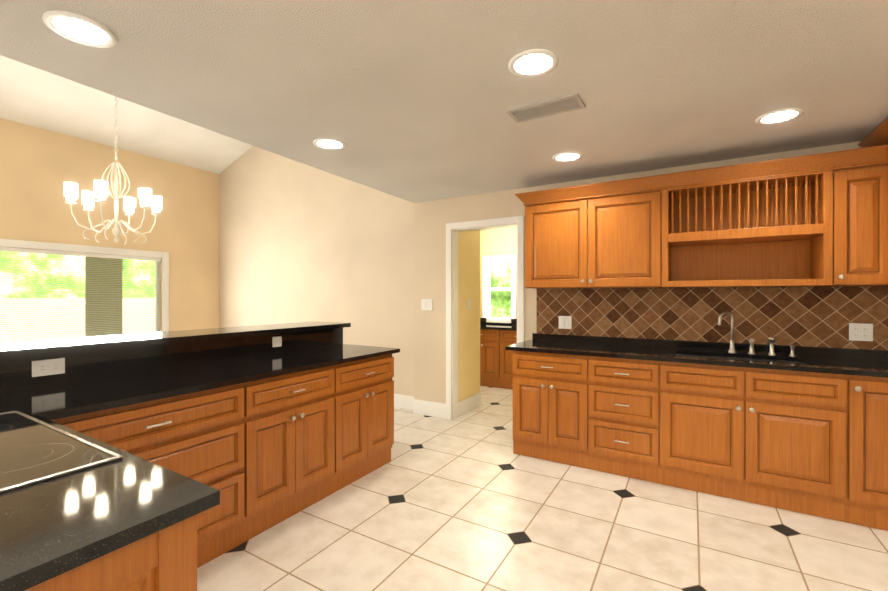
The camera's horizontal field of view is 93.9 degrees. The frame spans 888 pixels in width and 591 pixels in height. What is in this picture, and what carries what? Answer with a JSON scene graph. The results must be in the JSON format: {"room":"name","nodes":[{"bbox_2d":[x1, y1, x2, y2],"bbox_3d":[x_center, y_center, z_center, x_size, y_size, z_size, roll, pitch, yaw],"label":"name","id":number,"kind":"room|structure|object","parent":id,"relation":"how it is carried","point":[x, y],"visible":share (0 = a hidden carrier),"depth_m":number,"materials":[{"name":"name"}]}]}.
{"room":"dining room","nodes":[
{"label":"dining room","id":0,"kind":"room"},
{"bbox_2d":[0,118,218,331],"bbox_3d":[-5.458,-0.342,4.112,0.120,3.360,6.770,0,0,31],"label":"wall","id":1,"kind":"structure","parent":0,"point":[39,167],"depth_m":5.71,"materials":[{"name":"paint"}]},
{"bbox_2d":[0,247,159,342],"bbox_3d":[-4.832,0.046,5.172,0.050,1.220,2.330,0,0,31],"label":"window","id":2,"kind":"structure","parent":1,"relation":"in","point":[157,282],"depth_m":5.36,"materials":[{"name":"glass"}]},
{"bbox_2d":[0,247,160,341],"bbox_3d":[-4.794,0.043,5.149,0.032,1.205,2.310,0,0,31],"label":"window blind","id":3,"kind":"object","parent":2,"relation":"attached to","point":[103,300],"visible":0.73,"depth_m":5.46,"materials":[{"name":"paint"}]},
{"bbox_2d":[0,239,168,331],"bbox_3d":[-4.759,0.046,5.128,0.040,1.400,2.510,0,0,31],"label":"window frame","id":4,"kind":"structure","parent":1,"relation":"in","point":[164,256],"depth_m":5.63,"materials":[{"name":"paint"}]},
{"bbox_2d":[0,401,219,590],"bbox_3d":[-1.421,0.444,1.088,1.765,0.030,0.655,0,0,31],"label":"countertop","id":5,"kind":"structure","parent":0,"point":[49,530],"depth_m":0.83,"materials":[{"name":"black stone"}]},
{"bbox_2d":[0,409,127,492],"bbox_3d":[-1.337,0.425,1.096,0.845,0.008,0.499,0,0,31],"label":"cooktop","id":6,"kind":"object","parent":5,"relation":"in","point":[33,449],"depth_m":1.13,"materials":[{"name":"black glass"}]},
{"bbox_2d":[0,55,252,173],"bbox_3d":[-3.546,-2.794,2.965,4.576,1.628,6.770,0,0,31],"label":"ceiling","id":7,"kind":"structure","parent":0,"point":[34,97],"depth_m":5.13,"materials":[{"name":"paint"}]},
{"bbox_2d":[64,96,161,244],"bbox_3d":[-2.905,-1.628,3.673,0.649,2.320,0.679,0,0,31],"label":"chandelier","id":8,"kind":"object","parent":7,"relation":"hanging from","point":[101,191],"visible":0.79,"depth_m":3.66,"materials":[{"name":"beige"}]},
{"bbox_2d":[0,329,343,388],"bbox_3d":[-1.631,0.351,2.477,0.020,0.150,2.825,0,0,31],"label":"backsplash","id":9,"kind":"structure","parent":0,"relation":"attached to","point":[21,372],"depth_m":2.34,"materials":[{"name":"black stone"}]},
{"bbox_2d":[219,146,413,395],"bbox_3d":[-2.034,-1.015,5.938,4.126,4.698,0.120,0,0,31],"label":"wall","id":10,"kind":"structure","parent":0,"point":[300,242],"depth_m":5.71,"materials":[{"name":"paint"}]},
{"bbox_2d":[394,393,413,409],"bbox_3d":[-2.004,1.254,5.846,3.976,0.160,0.015,0,0,31],"label":"baseboard","id":11,"kind":"structure","parent":10,"relation":"attached to","point":[400,401],"depth_m":4.93,"materials":[{"name":"paint"}]},
{"bbox_2d":[0,0,887,230],"bbox_3d":[-0.117,-1.108,2.102,6.800,0.100,8.800,0,0,31],"label":"ceiling","id":12,"kind":"structure","parent":0,"point":[412,101],"depth_m":2.00,"materials":[{"name":"paint"}]},
{"bbox_2d":[42,10,116,47],"bbox_3d":[-1.438,-1.053,1.645,0.224,0.008,0.224,0,0,31],"label":"recessed light","id":13,"kind":"object","parent":12,"relation":"in","point":[79,29],"visible":1,"depth_m":1.64,"materials":[{"name":"paint"}]},
{"bbox_2d":[313,138,345,149],"bbox_3d":[-0.794,-1.056,2.879,0.224,0.008,0.224,0,0,31],"label":"recessed light","id":14,"kind":"object","parent":12,"relation":"in","point":[330,143],"visible":1,"depth_m":2.87,"materials":[{"name":"paint"}]},
{"bbox_2d":[508,49,558,77],"bbox_3d":[0.405,-1.054,1.883,0.224,0.008,0.224,0,0,31],"label":"recessed light","id":15,"kind":"object","parent":12,"relation":"in","point":[533,63],"visible":1,"depth_m":1.88,"materials":[{"name":"paint"}]},
{"bbox_2d":[506,93,584,122],"bbox_3d":[0.569,-1.053,2.333,0.400,0.010,0.180,0,0,31],"label":"ceiling vent","id":16,"kind":"object","parent":12,"relation":"in","point":[558,105],"visible":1,"depth_m":2.32,"materials":[{"name":"silver metal"}]},
{"bbox_2d":[552,152,582,161],"bbox_3d":[0.940,-1.056,3.148,0.224,0.008,0.224,0,0,31],"label":"recessed light","id":17,"kind":"object","parent":12,"relation":"in","point":[567,156],"visible":1,"depth_m":3.13,"materials":[{"name":"paint"}]},
{"bbox_2d":[755,108,803,124],"bbox_3d":[1.972,-1.055,2.439,0.224,0.008,0.224,0,0,31],"label":"recessed light","id":18,"kind":"object","parent":12,"relation":"in","point":[779,116],"visible":1,"depth_m":2.43,"materials":[{"name":"paint"}]},
{"bbox_2d":[458,230,481,401],"bbox_3d":[0.245,0.136,4.870,0.120,2.400,0.580,0,0,31],"label":"wall","id":19,"kind":"structure","parent":0,"point":[474,246],"depth_m":4.84,"materials":[{"name":"yellow paint"}]},
{"bbox_2d":[468,299,470,309],"bbox_3d":[0.295,0.096,4.829,0.009,0.118,0.075,0,0,31],"label":"light switch","id":20,"kind":"object","parent":19,"relation":"attached to","point":[469,300],"depth_m":4.83,"materials":[{"name":"white plastic"}]},
{"bbox_2d":[458,392,480,416],"bbox_3d":[0.302,1.256,4.839,0.012,0.160,0.580,0,0,31],"label":"baseboard","id":21,"kind":"structure","parent":19,"relation":"attached to","point":[464,406],"depth_m":4.82,"materials":[{"name":"paint"}]},
{"bbox_2d":[482,228,516,317],"bbox_3d":[1.183,0.133,6.523,4.740,2.400,0.120,0,0,31],"label":"wall","id":22,"kind":"structure","parent":0,"point":[499,242],"depth_m":6.66,"materials":[{"name":"yellow paint"}]},
{"bbox_2d":[480,318,516,325],"bbox_3d":[0.588,0.400,6.795,2.400,0.095,0.020,0,0,31],"label":"backsplash","id":23,"kind":"structure","parent":22,"relation":"attached to","point":[513,321],"depth_m":6.50,"materials":[{"name":"black stone"}]},
{"bbox_2d":[482,255,516,322],"bbox_3d":[0.897,-0.112,6.647,0.580,1.070,0.120,0,0,31],"label":"window","id":24,"kind":"structure","parent":22,"relation":"in","point":[513,259],"depth_m":6.59,"materials":[{"name":"paint"}]},
{"bbox_2d":[197,386,887,590],"bbox_3d":[-1.138,1.391,2.717,9.420,0.100,9.040,0,0,31],"label":"floor","id":25,"kind":"structure","parent":0,"point":[470,500],"depth_m":2.32,"materials":[{"name":"tile"}]},
{"bbox_2d":[28,513,207,590],"bbox_3d":[-1.434,0.901,1.093,1.739,0.885,0.590,0,0,31],"label":"base cabinet","id":26,"kind":"object","parent":25,"relation":"on","point":[170,560],"depth_m":0.83,"materials":[{"name":"brown wood"}]},
{"bbox_2d":[60,381,259,561],"bbox_3d":[-1.531,0.900,2.038,0.603,0.885,0.933,0,0,31],"label":"base cabinet","id":27,"kind":"object","parent":25,"relation":"on","point":[164,461],"depth_m":2.08,"materials":[{"name":"brown wood"}]},
{"bbox_2d":[0,321,350,360],"bbox_3d":[-1.774,0.258,2.576,0.470,0.035,2.890,0,0,31],"label":"countertop","id":28,"kind":"structure","parent":27,"relation":"on","point":[49,348],"depth_m":2.39,"materials":[{"name":"stone"}]},
{"bbox_2d":[0,345,399,420],"bbox_3d":[-1.183,0.441,2.591,0.631,0.030,2.170,0,0,31],"label":"countertop","id":29,"kind":"structure","parent":27,"relation":"on","point":[97,394],"depth_m":2.08,"materials":[{"name":"black stone"}]},
{"bbox_2d":[260,365,343,532],"bbox_3d":[-1.140,0.898,2.691,0.603,0.885,0.719,0,0,31],"label":"base cabinet","id":30,"kind":"object","parent":25,"relation":"on","point":[302,414],"depth_m":2.54,"materials":[{"name":"brown wood"}]},
{"bbox_2d":[344,353,393,486],"bbox_3d":[-0.840,0.897,3.194,0.603,0.885,0.711,0,0,31],"label":"base cabinet","id":31,"kind":"object","parent":25,"relation":"on","point":[368,385],"depth_m":3.08,"materials":[{"name":"brown wood"}]},
{"bbox_2d":[480,330,503,388],"bbox_3d":[0.697,0.908,6.393,0.730,0.850,0.600,0,0,31],"label":"base cabinet","id":32,"kind":"object","parent":25,"relation":"on","point":[496,364],"depth_m":6.05,"materials":[{"name":"brown wood"}]},
{"bbox_2d":[480,322,516,329],"bbox_3d":[0.435,0.465,6.539,2.440,0.035,0.618,0,0,31],"label":"countertop","id":33,"kind":"structure","parent":32,"relation":"on","point":[483,325],"depth_m":6.11,"materials":[{"name":"stone"}]},
{"bbox_2d":[504,330,516,389],"bbox_3d":[1.184,0.909,6.102,0.665,0.850,0.600,0,0,31],"label":"base cabinet","id":34,"kind":"object","parent":25,"relation":"on","point":[510,336],"depth_m":5.92,"materials":[{"name":"brown wood"}]},
{"bbox_2d":[505,118,887,530],"bbox_3d":[2.017,0.149,2.922,3.164,2.382,0.704,0,0,31],"label":"kitchen cabinets","id":35,"kind":"object","parent":25,"relation":"on","point":[722,331],"visible":1,"depth_m":2.98,"materials":[{"name":"brown wood"}]},
{"bbox_2d":[414,141,861,403],"bbox_3d":[1.811,0.139,3.527,4.950,2.400,0.120,0,0,31],"label":"wall","id":36,"kind":"structure","parent":0,"point":[432,218],"depth_m":4.55,"materials":[{"name":"paint"}]},
{"bbox_2d":[421,299,432,310],"bbox_3d":[-0.192,0.097,4.649,0.145,0.125,0.009,0,0,31],"label":"light switch","id":37,"kind":"object","parent":36,"relation":"attached to","point":[426,304],"depth_m":4.64,"materials":[{"name":"white plastic"}]},
{"bbox_2d":[412,398,445,418],"bbox_3d":[-0.162,1.257,4.629,0.435,0.160,0.015,0,0,31],"label":"baseboard","id":38,"kind":"structure","parent":36,"relation":"attached to","point":[435,409],"depth_m":4.62,"materials":[{"name":"paint"}]},
{"bbox_2d":[446,216,523,419],"bbox_3d":[0.439,0.274,4.347,0.885,2.127,0.160,0,0,31],"label":"door frame","id":39,"kind":"structure","parent":36,"relation":"attached to","point":[453,230],"depth_m":4.48,"materials":[{"name":"paint"}]},
{"label":"outside","id":40,"kind":"structure","parent":0,"visible":0},
{"bbox_2d":[0,251,154,342],"bbox_3d":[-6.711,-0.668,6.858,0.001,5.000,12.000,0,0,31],"label":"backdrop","id":41,"kind":"structure","parent":40,"point":[43,310],"depth_m":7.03,"materials":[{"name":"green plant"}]},
{"bbox_2d":[491,261,510,317],"bbox_3d":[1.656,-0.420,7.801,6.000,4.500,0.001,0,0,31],"label":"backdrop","id":42,"kind":"structure","parent":40,"point":[500,278],"depth_m":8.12,"materials":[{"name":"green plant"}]}
]}

